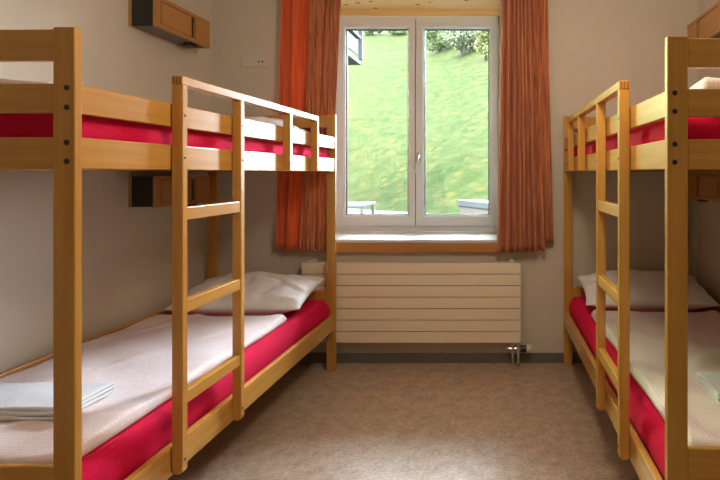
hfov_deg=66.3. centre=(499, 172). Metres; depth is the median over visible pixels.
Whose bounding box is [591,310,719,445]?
duvet
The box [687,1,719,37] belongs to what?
upper cabinet
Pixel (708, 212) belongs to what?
wall
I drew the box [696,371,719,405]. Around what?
towel
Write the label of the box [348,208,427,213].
road
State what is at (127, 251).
wall
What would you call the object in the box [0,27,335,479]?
bunk bed
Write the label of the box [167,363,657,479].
floor
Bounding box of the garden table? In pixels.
[348,202,375,213]
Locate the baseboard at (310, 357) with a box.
[298,353,595,362]
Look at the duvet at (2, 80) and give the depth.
1.42 m
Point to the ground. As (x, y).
(456, 85)
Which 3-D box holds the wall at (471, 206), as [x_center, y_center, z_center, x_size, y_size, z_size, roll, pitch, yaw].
[-0.057,0.867,7.370,0.360,0.916,1.700,0,0,-32]
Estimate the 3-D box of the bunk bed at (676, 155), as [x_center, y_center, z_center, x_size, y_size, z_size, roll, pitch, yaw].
[0.837,0.449,2.474,0.868,1.652,2.057,0,0,-1]
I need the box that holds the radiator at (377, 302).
[302,259,530,366]
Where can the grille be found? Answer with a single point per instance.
(159, 32)
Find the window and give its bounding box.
[336,16,500,230]
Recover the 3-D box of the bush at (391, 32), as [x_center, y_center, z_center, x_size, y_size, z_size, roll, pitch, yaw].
[-10.455,-14.852,53.949,2.093,1.588,1.828,0,0,0]
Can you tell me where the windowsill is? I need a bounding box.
[336,231,496,242]
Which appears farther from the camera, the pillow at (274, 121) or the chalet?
the chalet
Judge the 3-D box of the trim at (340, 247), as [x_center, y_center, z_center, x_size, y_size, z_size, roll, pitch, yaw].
[-0.610,0.498,3.509,1.699,0.058,0.044,0,0,0]
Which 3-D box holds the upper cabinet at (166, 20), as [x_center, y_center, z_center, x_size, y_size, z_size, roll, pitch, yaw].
[-1.865,-0.842,2.989,0.149,0.179,0.502,0,0,0]
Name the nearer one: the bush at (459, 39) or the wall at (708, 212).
the wall at (708, 212)
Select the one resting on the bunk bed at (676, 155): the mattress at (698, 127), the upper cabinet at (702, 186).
the mattress at (698, 127)
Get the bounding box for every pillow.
[163,271,324,315]
[244,116,307,131]
[576,269,719,311]
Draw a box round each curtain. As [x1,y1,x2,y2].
[276,0,340,249]
[497,0,553,252]
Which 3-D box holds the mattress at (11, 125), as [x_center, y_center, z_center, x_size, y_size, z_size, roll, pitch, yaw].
[-1.494,-0.116,2.390,0.766,0.126,1.985,0,0,1]
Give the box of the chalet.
[348,31,362,64]
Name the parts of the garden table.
leg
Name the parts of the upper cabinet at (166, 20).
panel, door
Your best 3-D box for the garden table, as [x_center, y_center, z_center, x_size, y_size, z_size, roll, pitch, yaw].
[-2.513,0.858,7.350,1.400,0.874,0.700,0,0,0]
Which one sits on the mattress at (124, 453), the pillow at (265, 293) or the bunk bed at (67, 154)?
the pillow at (265, 293)
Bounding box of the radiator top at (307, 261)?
[305,261,515,262]
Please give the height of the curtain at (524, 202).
1.847 m
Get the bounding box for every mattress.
[0,114,329,157]
[82,300,329,479]
[569,297,704,479]
[574,117,719,156]
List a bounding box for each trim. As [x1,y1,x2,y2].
[281,243,534,251]
[340,0,500,15]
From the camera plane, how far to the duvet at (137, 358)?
2.01 m
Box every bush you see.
[364,31,382,34]
[388,31,406,34]
[426,31,453,52]
[442,31,479,56]
[473,31,487,60]
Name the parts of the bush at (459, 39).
stem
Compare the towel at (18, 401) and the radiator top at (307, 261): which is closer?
the towel at (18, 401)
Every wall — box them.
[0,0,211,372]
[212,0,697,352]
[457,199,487,213]
[698,0,719,303]
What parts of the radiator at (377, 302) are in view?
panel, panel, panel, panel, panel, panel, panel, panel, thermostat knob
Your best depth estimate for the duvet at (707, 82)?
1.50 m
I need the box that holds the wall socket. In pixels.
[241,55,266,67]
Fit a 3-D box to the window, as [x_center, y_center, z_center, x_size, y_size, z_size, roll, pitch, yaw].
[-0.645,-0.390,4.003,1.360,1.671,0.134,0,0,0]
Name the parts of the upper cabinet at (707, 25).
door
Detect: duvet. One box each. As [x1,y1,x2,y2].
[0,78,52,83]
[0,314,286,463]
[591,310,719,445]
[690,77,719,88]
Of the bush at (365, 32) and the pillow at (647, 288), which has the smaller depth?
the pillow at (647, 288)
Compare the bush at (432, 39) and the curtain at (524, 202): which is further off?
the bush at (432, 39)
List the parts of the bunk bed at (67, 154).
post, rail, rail, rail, rail, post, rail, guard rail, guard post, guard post, post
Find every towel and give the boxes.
[0,382,114,420]
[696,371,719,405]
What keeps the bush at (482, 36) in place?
on the ground
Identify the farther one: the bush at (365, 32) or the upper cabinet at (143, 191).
the bush at (365, 32)
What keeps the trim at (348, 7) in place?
attached to the wall at (594, 45)
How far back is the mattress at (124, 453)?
1.84 m
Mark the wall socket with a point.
(247, 61)
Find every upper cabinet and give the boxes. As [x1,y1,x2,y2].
[128,0,209,48]
[128,176,209,207]
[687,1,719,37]
[688,172,719,201]
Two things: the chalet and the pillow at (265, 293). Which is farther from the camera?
the chalet
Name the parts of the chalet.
handrail, corner post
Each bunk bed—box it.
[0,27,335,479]
[564,36,719,479]
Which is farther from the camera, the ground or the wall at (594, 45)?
the ground
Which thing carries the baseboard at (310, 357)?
attached to the wall at (594, 45)
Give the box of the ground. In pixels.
[348,31,487,213]
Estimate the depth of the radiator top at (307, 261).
3.49 m
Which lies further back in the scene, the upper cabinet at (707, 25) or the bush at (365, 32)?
the bush at (365, 32)
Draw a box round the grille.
[134,26,191,42]
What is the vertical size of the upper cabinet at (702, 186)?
0.179 m
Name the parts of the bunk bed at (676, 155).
post, guard post, guard post, guard rail, rail, rail, rail, post, post, rail, rail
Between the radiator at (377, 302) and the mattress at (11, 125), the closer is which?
the mattress at (11, 125)
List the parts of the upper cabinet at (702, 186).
door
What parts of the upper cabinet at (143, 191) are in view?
panel, door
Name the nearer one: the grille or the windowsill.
the grille
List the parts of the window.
sash, handle, sash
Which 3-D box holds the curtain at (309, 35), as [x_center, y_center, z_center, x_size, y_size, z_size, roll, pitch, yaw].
[-1.255,-0.409,3.458,0.441,1.832,0.060,0,0,0]
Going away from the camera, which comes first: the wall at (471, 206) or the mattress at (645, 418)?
the mattress at (645, 418)

